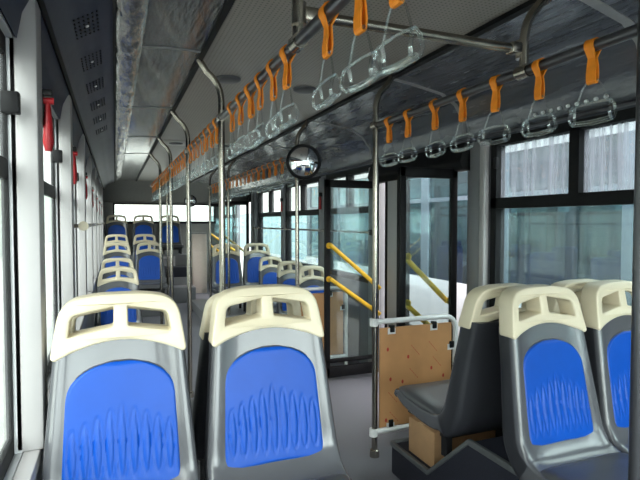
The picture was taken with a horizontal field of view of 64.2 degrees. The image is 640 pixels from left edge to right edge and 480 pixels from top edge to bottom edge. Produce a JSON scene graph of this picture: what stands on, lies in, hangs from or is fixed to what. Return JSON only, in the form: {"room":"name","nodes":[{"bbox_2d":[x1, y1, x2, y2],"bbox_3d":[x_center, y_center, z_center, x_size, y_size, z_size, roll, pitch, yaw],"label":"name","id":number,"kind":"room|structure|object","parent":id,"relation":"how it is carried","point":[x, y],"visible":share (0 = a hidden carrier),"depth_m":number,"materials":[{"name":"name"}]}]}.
{"room":"vehicle interior","nodes":[
{"label":"vehicle interior","id":0,"kind":"room"},
{"bbox_2d":[0,0,103,479],"bbox_3d":[-1.979,0.103,4.274,0.094,2.279,13.500,-1,2,-22],"label":"wall","id":1,"kind":"structure","parent":0,"point":[79,253],"depth_m":1.46,"materials":[{"name":"metal"}]},
{"bbox_2d":[0,29,20,479],"bbox_3d":[-0.631,0.044,0.869,0.056,1.169,1.215,-1,2,-22],"label":"window","id":2,"kind":"structure","parent":1,"relation":"in","point":[10,101],"depth_m":1.41,"materials":[{"name":"black rubber"}]},
{"bbox_2d":[42,89,53,150],"bbox_3d":[-0.936,-0.407,1.741,0.052,0.205,0.054,-1,2,-22],"label":"hammer","id":3,"kind":"object","parent":1,"relation":"attached to","point":[47,94],"visible":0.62,"depth_m":1.73,"materials":[{"name":"red plastic"}]},
{"bbox_2d":[44,104,62,375],"bbox_3d":[-1.103,0.003,2.040,0.056,1.169,1.096,-1,2,-22],"label":"window","id":4,"kind":"structure","parent":1,"relation":"in","point":[56,156],"depth_m":2.53,"materials":[{"name":"black rubber"}]},
{"bbox_2d":[37,0,103,189],"bbox_3d":[-1.933,-0.799,4.261,0.017,0.026,13.500,-1,2,-22],"label":"trim","id":5,"kind":"structure","parent":1,"relation":"attached to","point":[41,4],"depth_m":2.07,"materials":[{"name":"black rubber"}]},
{"bbox_2d":[73,147,77,183],"bbox_3d":[-1.375,-0.413,2.833,0.052,0.205,0.054,-1,2,-22],"label":"hammer","id":6,"kind":"object","parent":1,"relation":"attached to","point":[75,153],"visible":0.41,"depth_m":2.83,"materials":[{"name":"red plastic"}]},
{"bbox_2d":[74,221,104,230],"bbox_3d":[-2.372,-0.168,5.381,0.123,0.052,5.755,-1,2,-22],"label":"guard rail","id":7,"kind":"object","parent":1,"relation":"attached to","point":[83,225],"visible":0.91,"depth_m":2.73,"materials":[{"name":"metal"}]},
{"bbox_2d":[103,202,218,281],"bbox_3d":[-3.406,-0.135,11.030,2.630,2.279,0.108,-1,2,-22],"label":"wall","id":8,"kind":"structure","parent":0,"point":[107,206],"depth_m":11.16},
{"bbox_2d":[103,181,218,203],"bbox_3d":[-3.285,-0.996,10.698,2.414,0.416,0.540,-1,2,-22],"label":"trim","id":9,"kind":"structure","parent":8,"relation":"attached to","point":[122,191],"depth_m":10.62,"materials":[{"name":"plastic"}]},
{"bbox_2d":[113,203,215,223],"bbox_3d":[-3.328,-0.572,11.016,2.117,0.432,0.076,-1,2,-22],"label":"window","id":10,"kind":"structure","parent":8,"relation":"in","point":[214,220],"depth_m":10.91,"materials":[{"name":"black paint"}]},
{"bbox_2d":[142,282,408,479],"bbox_3d":[-0.868,1.205,4.760,2.630,0.065,13.716,-1,2,-22],"label":"floor","id":11,"kind":"structure","parent":0,"point":[351,396],"depth_m":3.51,"materials":[{"name":"grey plastic"}]},
{"bbox_2d":[101,258,133,278],"bbox_3d":[-2.390,0.679,6.036,0.443,0.896,0.652,-1,2,-22],"label":"seat","id":12,"kind":"object","parent":11,"relation":"on","point":[122,273],"visible":0.12,"depth_m":6.24,"materials":[{"name":"beige plastic"}]},
{"bbox_2d":[94,267,142,326],"bbox_3d":[-1.926,0.725,4.884,0.443,0.886,0.652,-1,2,-22],"label":"seat","id":13,"kind":"object","parent":11,"relation":"on","point":[118,283],"visible":0.38,"depth_m":5.07,"materials":[{"name":"beige plastic"}]},
{"bbox_2d":[70,306,168,332],"bbox_3d":[-0.784,0.726,2.020,0.443,1.085,0.652,-1,2,-22],"label":"seat","id":14,"kind":"object","parent":11,"relation":"on","point":[73,321],"visible":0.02,"depth_m":1.72,"materials":[{"name":"beige plastic"}]},
{"bbox_2d":[41,290,198,479],"bbox_3d":[-0.520,0.733,1.356,0.434,1.118,0.652,-1,2,-22],"label":"seat","id":15,"kind":"object","parent":11,"relation":"on","point":[119,402],"visible":1,"depth_m":1.52,"materials":[{"name":"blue plastic"}]},
{"bbox_2d":[100,251,186,270],"bbox_3d":[-3.520,0.624,10.195,1.561,0.713,1.404,-1,2,-22],"label":"platform","id":16,"kind":"object","parent":11,"relation":"on","point":[180,259],"visible":0.02,"depth_m":9.77,"materials":[{"name":"grey plastic"}]},
{"bbox_2d":[105,215,128,241],"bbox_3d":[-3.892,-0.102,9.771,0.443,0.767,0.652,-1,2,-22],"label":"seat","id":17,"kind":"object","parent":16,"relation":"on","point":[116,226],"visible":0.67,"depth_m":9.95,"materials":[{"name":"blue plastic"}]},
{"bbox_2d":[132,215,154,248],"bbox_3d":[-3.431,-0.108,9.957,0.443,0.767,0.652,-1,2,-22],"label":"seat","id":18,"kind":"object","parent":16,"relation":"on","point":[143,226],"visible":0.7,"depth_m":10.13,"materials":[{"name":"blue plastic"}]},
{"bbox_2d":[162,215,183,253],"bbox_3d":[-2.960,-0.115,10.146,0.443,0.767,0.652,-1,2,-22],"label":"seat","id":19,"kind":"object","parent":16,"relation":"on","point":[177,241],"visible":0.67,"depth_m":10.30,"materials":[{"name":"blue plastic"}]},
{"bbox_2d":[141,310,163,316],"bbox_3d":[-2.823,0.998,7.693,0.977,0.140,1.188,-1,2,-22],"label":"platform","id":20,"kind":"object","parent":11,"relation":"on","point":[145,313],"depth_m":7.22,"materials":[{"name":"grey plastic"}]},
{"bbox_2d":[102,243,130,267],"bbox_3d":[-2.913,0.495,7.333,0.443,0.891,0.652,-1,2,-22],"label":"seat","id":21,"kind":"object","parent":20,"relation":"on","point":[116,253],"visible":0.29,"depth_m":7.52,"materials":[{"name":"beige plastic"}]},
{"bbox_2d":[135,242,167,293],"bbox_3d":[-2.488,0.489,7.503,0.443,0.891,0.652,-1,2,-22],"label":"seat","id":22,"kind":"object","parent":20,"relation":"on","point":[147,266],"visible":0.91,"depth_m":7.65,"materials":[{"name":"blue plastic"}]},
{"bbox_2d":[139,282,166,286],"bbox_3d":[-2.444,0.640,7.398,0.416,0.048,0.375,-1,2,-22],"label":"seat cushion","id":23,"kind":"object","parent":22,"relation":"on","point":[141,284],"depth_m":7.27,"materials":[{"name":"grey plastic"}]},
{"bbox_2d":[149,154,162,323],"bbox_3d":[-1.990,0.033,6.212,0.155,2.175,0.055,-1,2,-22],"label":"pole","id":24,"kind":"object","parent":11,"relation":"on","point":[151,155],"visible":0.66,"depth_m":6.21,"materials":[{"name":"metal"}]},
{"bbox_2d":[157,138,173,299],"bbox_3d":[-1.519,0.074,5.041,0.155,2.175,0.055,-1,2,-22],"label":"pole","id":25,"kind":"object","parent":11,"relation":"on","point":[160,140],"visible":0.69,"depth_m":5.04,"materials":[{"name":"metal"}]},
{"bbox_2d":[166,178,168,295],"bbox_3d":[-2.360,-0.024,7.902,0.056,2.169,0.055,-1,2,-22],"label":"pole","id":26,"kind":"object","parent":11,"relation":"on","point":[167,210],"visible":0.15,"depth_m":7.89,"materials":[{"name":"metal"}]},
{"bbox_2d":[165,277,195,302],"bbox_3d":[-2.563,0.826,9.073,0.497,0.389,1.404,-1,2,-22],"label":"step","id":27,"kind":"structure","parent":11,"relation":"on","point":[180,283],"depth_m":8.46,"materials":[{"name":"grey plastic"}]},
{"bbox_2d":[164,265,191,277],"bbox_3d":[-2.510,0.549,8.933,0.475,0.173,0.346,-1,2,-22],"label":"box","id":28,"kind":"object","parent":27,"relation":"on","point":[179,271],"visible":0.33,"depth_m":8.79,"materials":[{"name":"plastic"}]},
{"bbox_2d":[170,111,193,397],"bbox_3d":[-1.039,0.116,3.849,0.155,2.175,0.055,-1,2,-22],"label":"pole","id":29,"kind":"object","parent":11,"relation":"on","point":[187,134],"visible":0.83,"depth_m":3.85,"materials":[{"name":"metal"}]},
{"bbox_2d":[191,232,206,292],"bbox_3d":[-2.301,0.426,9.684,0.270,1.145,0.225,-1,2,-22],"label":"locker","id":30,"kind":"object","parent":11,"relation":"on","point":[198,239],"visible":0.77,"depth_m":9.59,"materials":[{"name":"beige laminate"}]},
{"bbox_2d":[196,59,226,292],"bbox_3d":[-0.556,0.159,2.647,0.155,2.175,0.055,-1,2,-22],"label":"pole","id":31,"kind":"object","parent":11,"relation":"on","point":[221,103],"visible":0.66,"depth_m":2.64,"materials":[{"name":"metal"}]},
{"bbox_2d":[150,0,351,186],"bbox_3d":[-0.939,-0.671,3.704,0.044,0.045,8.504,-1,2,-22],"label":"handrail","id":32,"kind":"object","parent":31,"relation":"attached to","point":[332,8],"visible":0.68,"depth_m":1.68,"materials":[{"name":"metal"}]},
{"bbox_2d":[201,128,210,172],"bbox_3d":[-0.687,-0.539,3.072,0.047,0.267,0.143,1,2,-25],"label":"strap","id":33,"kind":"object","parent":32,"relation":"hanging from","point":[206,139],"visible":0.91,"depth_m":3.06,"materials":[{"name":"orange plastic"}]},
{"bbox_2d":[207,123,217,169],"bbox_3d":[-0.617,-0.533,2.913,0.050,0.267,0.143,-1,2,-24],"label":"strap","id":34,"kind":"object","parent":32,"relation":"hanging from","point":[208,129],"visible":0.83,"depth_m":2.91,"materials":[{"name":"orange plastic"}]},
{"bbox_2d":[226,101,238,159],"bbox_3d":[-0.414,-0.515,2.401,0.047,0.267,0.143,-1,2,-21],"label":"strap","id":35,"kind":"object","parent":32,"relation":"hanging from","point":[232,119],"visible":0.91,"depth_m":2.39,"materials":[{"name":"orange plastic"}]},
{"bbox_2d":[233,92,247,154],"bbox_3d":[-0.343,-0.509,2.225,0.048,0.267,0.143,-1,2,-22],"label":"strap","id":36,"kind":"object","parent":32,"relation":"hanging from","point":[240,111],"visible":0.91,"depth_m":2.22,"materials":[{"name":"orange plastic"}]},
{"bbox_2d":[242,83,261,149],"bbox_3d":[-0.281,-0.504,2.076,0.048,0.267,0.143,-1,2,-28],"label":"strap","id":37,"kind":"object","parent":32,"relation":"hanging from","point":[251,108],"visible":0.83,"depth_m":2.07,"materials":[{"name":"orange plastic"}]},
{"bbox_2d":[251,72,267,143],"bbox_3d":[-0.226,-0.499,1.935,0.048,0.267,0.143,-1,2,-19],"label":"strap","id":38,"kind":"object","parent":32,"relation":"hanging from","point":[260,94],"visible":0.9,"depth_m":1.92,"materials":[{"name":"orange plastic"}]},
{"bbox_2d":[265,59,283,137],"bbox_3d":[-0.162,-0.493,1.781,0.047,0.267,0.143,-2,3,-19],"label":"strap","id":39,"kind":"object","parent":32,"relation":"hanging from","point":[273,82],"visible":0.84,"depth_m":1.77,"materials":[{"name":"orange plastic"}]},
{"bbox_2d":[273,44,298,129],"bbox_3d":[-0.104,-0.488,1.629,0.050,0.267,0.143,-1,2,-25],"label":"strap","id":40,"kind":"object","parent":32,"relation":"hanging from","point":[287,73],"visible":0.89,"depth_m":1.62,"materials":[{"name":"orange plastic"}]},
{"bbox_2d":[311,1,342,109],"bbox_3d":[0.021,-0.477,1.319,0.048,0.267,0.143,-1,2,-20],"label":"strap","id":41,"kind":"object","parent":32,"relation":"hanging from","point":[327,45],"visible":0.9,"depth_m":1.31,"materials":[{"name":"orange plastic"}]},
{"bbox_2d":[339,0,382,94],"bbox_3d":[0.091,-0.471,1.148,0.047,0.267,0.143,-1,2,-25],"label":"strap","id":42,"kind":"object","parent":32,"relation":"hanging from","point":[360,20],"visible":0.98,"depth_m":1.14,"materials":[{"name":"clear plastic"}]},
{"bbox_2d":[371,0,424,76],"bbox_3d":[0.151,-0.466,1.002,0.047,0.267,0.143,-2,4,-25],"label":"strap","id":43,"kind":"object","parent":32,"relation":"hanging from","point":[393,4],"visible":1,"depth_m":1.00,"materials":[{"name":"clear plastic"}]},
{"bbox_2d":[208,170,215,296],"bbox_3d":[-1.669,-0.028,7.946,0.140,2.174,0.055,-1,2,-22],"label":"pole","id":44,"kind":"object","parent":11,"relation":"on","point":[214,171],"visible":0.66,"depth_m":7.91,"materials":[{"name":"metal"}]},
{"bbox_2d":[192,299,246,319],"bbox_3d":[-1.216,1.014,7.409,1.080,0.130,1.620,-1,2,-22],"label":"platform","id":45,"kind":"object","parent":11,"relation":"on","point":[198,305],"visible":0.06,"depth_m":7.22,"materials":[{"name":"grey plastic"}]},
{"bbox_2d":[211,244,245,310],"bbox_3d":[-1.240,0.512,7.016,0.443,0.902,0.652,-1,2,-22],"label":"seat","id":46,"kind":"object","parent":45,"relation":"on","point":[236,279],"visible":0.66,"depth_m":7.18,"materials":[{"name":"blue plastic"}]},
{"bbox_2d":[243,243,270,285],"bbox_3d":[-0.824,0.506,7.183,0.443,0.902,0.652,-1,2,-22],"label":"seat","id":47,"kind":"object","parent":45,"relation":"on","point":[251,258],"visible":0.56,"depth_m":7.32,"materials":[{"name":"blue plastic"}]},
{"bbox_2d":[226,158,235,314],"bbox_3d":[-1.150,0.018,6.655,0.140,2.174,0.055,-1,2,-22],"label":"pole","id":48,"kind":"object","parent":11,"relation":"on","point":[234,160],"visible":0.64,"depth_m":6.62,"materials":[{"name":"metal"}]},
{"bbox_2d":[208,157,285,188],"bbox_3d":[-0.961,-0.754,6.045,0.044,0.045,4.141,-1,2,-22],"label":"handrail","id":49,"kind":"object","parent":48,"relation":"attached to","point":[282,160],"visible":0.51,"depth_m":5.19,"materials":[{"name":"metal"}]},
{"bbox_2d":[190,293,300,479],"bbox_3d":[-0.351,0.720,2.194,0.443,1.085,0.652,-1,2,-22],"label":"seat","id":50,"kind":"object","parent":11,"relation":"on","point":[199,403],"visible":0.06,"depth_m":1.89,"materials":[{"name":"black plastic"}]},
{"bbox_2d":[259,256,283,312],"bbox_3d":[-0.547,0.670,6.427,0.363,0.886,0.652,-1,2,-22],"label":"seat","id":51,"kind":"object","parent":11,"relation":"on","point":[267,273],"visible":0.37,"depth_m":6.59,"materials":[{"name":"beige plastic"}]},
{"bbox_2d":[204,284,351,479],"bbox_3d":[-0.089,0.727,1.529,0.443,1.118,0.652,-1,2,-22],"label":"seat","id":52,"kind":"object","parent":11,"relation":"on","point":[269,412],"visible":1,"depth_m":1.68,"materials":[{"name":"beige plastic"}]},
{"bbox_2d":[312,474,349,479],"bbox_3d":[-0.045,0.764,1.420,0.416,0.048,0.375,-1,2,-22],"label":"seat cushion","id":53,"kind":"object","parent":52,"relation":"on","point":[319,476],"depth_m":1.62,"materials":[{"name":"grey plastic"}]},
{"bbox_2d":[277,261,304,313],"bbox_3d":[-0.249,0.696,5.686,0.363,0.886,0.652,-1,2,-22],"label":"seat","id":54,"kind":"object","parent":11,"relation":"on","point":[287,277],"visible":0.29,"depth_m":5.85,"materials":[{"name":"beige plastic"}]},
{"bbox_2d":[295,120,308,286],"bbox_3d":[-0.147,0.106,4.161,0.140,2.174,0.055,-1,2,-22],"label":"pole","id":55,"kind":"object","parent":11,"relation":"on","point":[306,123],"visible":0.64,"depth_m":4.12,"materials":[{"name":"metal"}]},
{"bbox_2d":[286,144,320,179],"bbox_3d":[-0.156,-0.602,3.941,0.262,0.272,0.219,2,3,43],"label":"convex mirror","id":56,"kind":"object","parent":55,"relation":"attached to","point":[303,161],"visible":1,"depth_m":3.89,"materials":[{"name":"silver glass"}]},
{"bbox_2d":[289,147,317,175],"bbox_3d":[-0.123,-0.600,3.898,0.242,0.241,0.042,0,2,-8],"label":"mirror glass","id":57,"kind":"object","parent":56,"relation":"attached to","point":[303,161],"depth_m":3.89,"materials":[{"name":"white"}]},
{"bbox_2d":[300,286,347,364],"bbox_3d":[-0.020,0.793,4.469,0.582,0.778,0.048,-1,2,-22],"label":"wall","id":58,"kind":"structure","parent":11,"relation":"on","point":[337,306],"depth_m":4.53,"materials":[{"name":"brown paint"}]},
{"bbox_2d":[299,265,348,354],"bbox_3d":[0.009,0.719,5.045,0.363,0.886,0.652,-1,2,-22],"label":"seat","id":59,"kind":"object","parent":11,"relation":"on","point":[310,280],"visible":0.21,"depth_m":5.24,"materials":[{"name":"beige plastic"}]},
{"bbox_2d":[370,74,394,457],"bbox_3d":[0.356,0.150,2.897,0.150,2.174,0.055,-1,2,-22],"label":"pole","id":60,"kind":"object","parent":11,"relation":"on","point":[374,451],"visible":0.97,"depth_m":2.87,"materials":[{"name":"metal"}]},
{"bbox_2d":[370,448,378,457],"bbox_3d":[0.312,1.216,2.917,0.056,0.043,0.055,-1,2,-22],"label":"socket","id":61,"kind":"object","parent":60,"relation":"attached to","point":[374,452],"depth_m":2.90,"materials":[{"name":"metal"}]},
{"bbox_2d":[377,23,637,128],"bbox_3d":[0.878,-0.592,1.474,0.044,0.045,3.007,-1,2,-22],"label":"handrail","id":62,"kind":"object","parent":60,"relation":"attached to","point":[630,32],"visible":0.77,"depth_m":1.74,"materials":[{"name":"metal"}]},
{"bbox_2d":[380,116,398,166],"bbox_3d":[0.372,-0.527,2.741,0.047,0.267,0.143,-2,3,-25],"label":"strap","id":63,"kind":"object","parent":62,"relation":"hanging from","point":[389,127],"visible":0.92,"depth_m":2.73,"materials":[{"name":"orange plastic"}]},
{"bbox_2d":[397,109,417,162],"bbox_3d":[0.440,-0.520,2.559,0.047,0.267,0.143,1,2,-22],"label":"strap","id":64,"kind":"object","parent":62,"relation":"hanging from","point":[408,121],"visible":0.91,"depth_m":2.55,"materials":[{"name":"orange plastic"}]},
{"bbox_2d":[425,99,445,157],"bbox_3d":[0.530,-0.513,2.349,0.047,0.267,0.143,-2,2,-15],"label":"strap","id":65,"kind":"object","parent":62,"relation":"hanging from","point":[435,122],"visible":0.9,"depth_m":2.34,"materials":[{"name":"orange plastic"}]},
{"bbox_2d":[449,88,474,152],"bbox_3d":[0.603,-0.506,2.158,0.047,0.267,0.143,0,2,-18],"label":"strap","id":66,"kind":"object","parent":62,"relation":"hanging from","point":[462,108],"visible":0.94,"depth_m":2.15,"materials":[{"name":"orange plastic"}]},
{"bbox_2d":[477,75,510,145],"bbox_3d":[0.677,-0.500,1.972,0.050,0.267,0.143,-1,2,-27],"label":"strap","id":67,"kind":"object","parent":62,"relation":"hanging from","point":[495,100],"visible":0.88,"depth_m":1.96,"materials":[{"name":"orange plastic"}]},
{"bbox_2d":[521,58,556,137],"bbox_3d":[0.761,-0.493,1.770,0.047,0.267,0.143,-1,3,-17],"label":"strap","id":68,"kind":"object","parent":62,"relation":"hanging from","point":[539,89],"visible":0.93,"depth_m":1.76,"materials":[{"name":"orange plastic"}]},
{"bbox_2d":[567,37,616,127],"bbox_3d":[0.838,-0.486,1.570,0.047,0.267,0.143,0,1,-29],"label":"strap","id":69,"kind":"object","parent":62,"relation":"hanging from","point":[592,70],"visible":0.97,"depth_m":1.56,"materials":[{"name":"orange plastic"}]},
{"bbox_2d":[369,314,457,437],"bbox_3d":[0.560,0.837,3.004,0.598,0.794,0.048,-1,2,-22],"label":"wall","id":70,"kind":"structure","parent":11,"relation":"on","point":[412,354],"depth_m":2.97,"materials":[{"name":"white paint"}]},
{"bbox_2d":[390,436,518,479],"bbox_3d":[1.127,1.052,1.932,0.816,0.440,2.026,-1,2,-22],"label":"podium","id":71,"kind":"object","parent":11,"relation":"on","point":[486,459],"visible":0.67,"depth_m":2.16,"materials":[{"name":"plastic"}]},
{"bbox_2d":[409,416,495,466],"bbox_3d":[0.744,0.993,2.617,0.531,0.181,0.227,-1,2,-22],"label":"cardboard box","id":72,"kind":"object","parent":71,"relation":"on","point":[424,441],"visible":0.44,"depth_m":2.49,"materials":[{"name":"cardboard"}]},
{"bbox_2d":[394,283,526,456],"bbox_3d":[0.672,0.566,2.402,0.416,0.783,0.652,-1,2,-22],"label":"seat","id":73,"kind":"object","parent":71,"relation":"on","point":[468,402],"visible":0.68,"depth_m":2.13,"materials":[{"name":"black plastic"}]},
{"bbox_2d":[399,379,449,412],"bbox_3d":[0.628,0.763,2.520,0.391,0.048,0.375,-1,2,-22],"label":"seat cushion","id":74,"kind":"object","parent":73,"relation":"on","point":[430,397],"depth_m":2.48,"materials":[{"name":"grey plastic"}]},
{"bbox_2d":[498,284,627,479],"bbox_3d":[0.947,0.536,1.741,0.416,0.697,0.652,-1,2,-22],"label":"seat","id":75,"kind":"object","parent":71,"relation":"on","point":[553,429],"visible":1,"depth_m":1.89,"materials":[{"name":"beige plastic"}]},
{"bbox_2d":[541,452,627,479],"bbox_3d":[0.991,0.783,1.639,0.391,0.048,0.375,-1,2,-22],"label":"seat cushion","id":76,"kind":"object","parent":75,"relation":"on","point":[599,465],"depth_m":1.73,"materials":[{"name":"grey plastic"}]},
{"bbox_2d":[547,279,604,312],"bbox_3d":[1.073,0.561,2.563,0.416,0.783,0.652,-1,2,-22],"label":"seat","id":77,"kind":"object","parent":71,"relation":"on","point":[576,285],"visible":0.03,"depth_m":2.24,"materials":[{"name":"beige plastic"}]},
{"bbox_2d":[581,280,631,453],"bbox_3d":[1.343,0.530,1.900,0.416,0.697,0.652,-1,2,-22],"label":"seat","id":78,"kind":"object","parent":71,"relation":"on","point":[608,325],"visible":0.66,"depth_m":2.03,"materials":[{"name":"beige plastic"}]},
{"bbox_2d":[628,0,639,479],"bbox_3d":[0.828,0.208,1.325,0.056,2.169,0.055,-1,2,-22],"label":"pole","id":79,"kind":"object","parent":11,"relation":"on","point":[634,403],"visible":1,"depth_m":1.32,"materials":[{"name":"metal"}]},
{"bbox_3d":[-3.287,0.915,8.843,0.977,0.227,1.296,-1,2,-22],"label":"platform","id":80,"kind":"object","parent":11,"relation":"on","visible":0},
{"bbox_2d":[104,234,128,250],"bbox_3d":[-3.377,0.363,8.481,0.443,0.902,0.652,-1,2,-22],"label":"seat","id":81,"kind":"object","parent":80,"relation":"on","point":[116,236],"visible":0.26,"depth_m":8.68,"materials":[{"name":"beige plastic"}]},
{"bbox_2d":[132,234,156,268],"bbox_3d":[-2.952,0.357,8.652,0.443,0.902,0.652,-1,2,-22],"label":"seat","id":82,"kind":"object","parent":80,"relation":"on","point":[135,243],"visible":0.29,"depth_m":8.82,"materials":[{"name":"beige plastic"}]},
{"bbox_2d":[0,0,637,197],"bbox_3d":[-0.870,-0.863,4.686,2.428,0.376,13.500,-1,2,-22],"label":"ceiling","id":83,"kind":"structure","parent":0,"point":[159,43],"depth_m":2.63,"materials":[{"name":"grey metal"}]},
{"bbox_2d":[73,10,99,39],"bbox_3d":[-0.888,-0.817,1.943,0.086,0.052,0.211,-1,2,-22],"label":"ceiling vent","id":84,"kind":"object","parent":83,"relation":"in","point":[85,23],"depth_m":1.93,"materials":[{"name":"black"}]},
{"bbox_2d":[81,50,101,71],"bbox_3d":[-1.061,-0.832,2.374,0.086,0.052,0.211,-1,2,-22],"label":"ceiling vent","id":85,"kind":"object","parent":83,"relation":"in","point":[89,60],"depth_m":2.37,"materials":[{"name":"black"}]},
{"bbox_2d":[86,77,103,93],"bbox_3d":[-1.234,-0.847,2.805,0.086,0.052,0.211,-1,2,-22],"label":"ceiling vent","id":86,"kind":"object","parent":83,"relation":"in","point":[97,83],"depth_m":2.79,"materials":[{"name":"black"}]},
{"bbox_2d":[90,97,105,110],"bbox_3d":[-1.412,-0.863,3.245,0.086,0.052,0.211,-1,2,-22],"label":"ceiling vent","id":87,"kind":"object","parent":83,"relation":"in","point":[101,101],"depth_m":3.24,"materials":[{"name":"black"}]},
{"bbox_2d":[94,113,106,122],"bbox_3d":[-1.593,-0.878,3.696,0.086,0.052,0.211,-1,2,-22],"label":"ceiling vent","id":88,"kind":"object","parent":83,"relation":"in","point":[102,116],"depth_m":3.69,"materials":[{"name":"black"}]},
{"bbox_2d":[112,0,115,182],"bbox_3d":[-1.745,-0.944,4.331,0.011,0.017,13.500,-1,2,-22],"label":"trim","id":89,"kind":"structure","parent":83,"relation":"attached to","point":[113,1],"depth_m":2.41,"materials":[{"name":"black rubber"}]},
{"bbox_2d":[159,139,191,145],"bbox_3d":[-1.513,-1.012,5.354,0.302,0.017,0.346,-1,2,-22],"label":"ceiling speaker","id":90,"kind":"object","parent":83,"relation":"attached to","point":[167,142],"visible":0.73,"depth_m":5.30,"materials":[{"name":"grey plastic"}]},
{"bbox_2d":[136,0,234,180],"bbox_3d":[-1.371,-0.986,4.480,0.026,0.019,13.500,-1,2,-22],"label":"trim","id":91,"kind":"structure","parent":83,"relation":"attached to","point":[228,4],"depth_m":2.55,"materials":[{"name":"black rubber"}]},
{"bbox_2d":[216,75,240,83],"bbox_3d":[-0.532,-0.928,2.956,0.147,0.017,0.147,-1,2,-22],"label":"ceiling speaker","id":92,"kind":"object","parent":83,"relation":"attached to","point":[226,79],"visible":0.83,"depth_m":2.92,"materials":[{"name":"grey plastic"}]},
{"bbox_2d":[287,0,307,53],"bbox_3d":[-0.117,-0.735,1.511,0.159,0.331,0.056,-1,2,-22],"label":"hanger","id":93,"kind":"object","parent":83,"relation":"attached to","point":[292,45],"visible":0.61,"depth_m":1.52,"materials":[{"name":"metal"}]},
{"bbox_2d":[291,0,522,60],"bbox_3d":[0.333,-0.681,1.682,0.899,0.065,0.045,-1,2,-22],"label":"crossbar","id":94,"kind":"object","parent":93,"relation":"attached to","point":[302,14],"visible":0.88,"depth_m":1.66,"materials":[{"name":"metal"}]},
{"bbox_2d":[293,86,315,93],"bbox_3d":[-0.096,-0.936,3.190,0.147,0.017,0.147,-1,2,-22],"label":"ceiling speaker","id":95,"kind":"object","parent":83,"relation":"attached to","point":[299,89],"visible":0.99,"depth_m":3.16,"materials":[{"name":"grey plastic"}]},
{"bbox_2d":[191,0,536,182],"bbox_3d":[-0.388,-0.997,4.875,0.036,0.025,13.500,-1,2,-22],"label":"trim","id":96,"kind":"structure","parent":83,"relation":"attached to","point":[517,11],"depth_m":2.67,"materials":[{"name":"black metal"}]},
{"bbox_2d":[513,0,551,80],"bbox_3d":[0.776,-0.746,1.847,0.144,0.330,0.056,-1,2,-22],"label":"hanger","id":97,"kind":"object","parent":83,"relation":"attached to","point":[519,73],"visible":0.94,"depth_m":1.82,"materials":[{"name":"metal"}]},
{"bbox_2d":[230,139,490,372],"bbox_3d":[0.233,0.072,5.163,0.171,2.279,13.500,-1,2,-22],"label":"wall","id":98,"kind":"structure","parent":0,"point":[476,160],"depth_m":4.15,"materials":[{"name":"grey metal"}]},
{"bbox_2d":[208,203,234,272],"bbox_3d":[-1.829,0.141,9.570,0.497,1.658,0.099,-1,2,-22],"label":"door","id":99,"kind":"structure","parent":98,"relation":"in","point":[212,204],"depth_m":9.59,"materials":[{"name":"black metal"}]},
{"bbox_2d":[225,201,248,251],"bbox_3d":[-1.451,0.174,8.630,0.497,1.658,0.099,-1,2,-22],"label":"door","id":100,"kind":"structure","parent":98,"relation":"in","point":[246,203],"depth_m":8.64,"materials":[{"name":"black metal"}]},
{"bbox_2d":[258,185,282,260],"bbox_3d":[-0.741,-0.244,7.660,0.086,1.071,1.253,-1,2,-22],"label":"window","id":101,"kind":"structure","parent":98,"relation":"in","point":[271,213],"depth_m":7.99,"materials":[{"name":"black rubber"}]},
{"bbox_2d":[285,177,320,270],"bbox_3d":[-0.211,-0.198,6.343,0.086,1.071,1.242,-1,2,-22],"label":"window","id":102,"kind":"structure","parent":98,"relation":"in","point":[303,211],"depth_m":6.35,"materials":[{"name":"black metal"}]},
{"bbox_2d":[253,165,371,282],"bbox_3d":[-0.271,-0.200,6.412,0.145,1.071,4.114,-1,2,-22],"label":"window","id":103,"kind":"structure","parent":98,"relation":"in","point":[349,209],"depth_m":5.09,"materials":[{"name":"glass"}]},
{"bbox_2d":[324,179,380,377],"bbox_3d":[0.285,0.327,4.301,0.508,1.658,0.099,-1,2,-22],"label":"door","id":104,"kind":"structure","parent":98,"relation":"in","point":[358,368],"depth_m":4.25,"materials":[{"name":"black metal"}]},
{"bbox_2d":[218,99,635,198],"bbox_3d":[0.212,-0.707,5.127,0.026,0.026,13.500,-1,2,-22],"label":"trim","id":105,"kind":"structure","parent":98,"relation":"attached to","point":[632,101],"depth_m":2.98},
{"bbox_2d":[397,166,457,424],"bbox_3d":[0.693,0.359,3.373,0.443,1.658,0.099,-1,2,-22],"label":"door","id":106,"kind":"structure","parent":98,"relation":"in","point":[403,172],"depth_m":3.34,"materials":[{"name":"black metal"}]},
{"bbox_2d":[489,107,635,306],"bbox_3d":[1.297,-0.066,2.593,0.086,1.071,1.210,-1,2,-22],"label":"window","id":107,"kind":"structure","parent":98,"relation":"in","point":[578,194],"depth_m":2.66,"materials":[{"name":"black metal"}]},
{"label":"outside","id":108,"kind":"structure","parent":0,"visible":0},
{"bbox_2d":[0,241,410,450],"bbox_3d":[-16.113,0.384,40.121,194.400,0.054,216.000,-1,2,-22],"label":"ground","id":109,"kind":"structure","parent":108,"point":[48,246],"depth_m":9.27,"materials":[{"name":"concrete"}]},
{"bbox_2d":[0,179,51,256],"bbox_3d":[-26.762,-2.366,51.464,0.432,4.644,122.040,-1,2,-22],"label":"wall","id":110,"kind":"structure","parent":109,"relation":"on","point":[47,200],"depth_m":43.51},
{"bbox_2d":[211,166,622,274],"bbox_3d":[1.119,-1.837,19.604,0.324,5.832,61.560,-1,2,-22],"label":"building","id":111,"kind":"structure","parent":109,"relation":"on","point":[593,236],"depth_m":10.94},
{"bbox_2d":[306,121,635,334],"bbox_3d":[3.400,-0.019,5.444,2.376,3.175,14.040,-1,2,-22],"label":"bus","id":112,"kind":"object","parent":109,"relation":"on","point":[431,256],"visible":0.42,"depth_m":7.05,"materials":[{"name":"white paint"}]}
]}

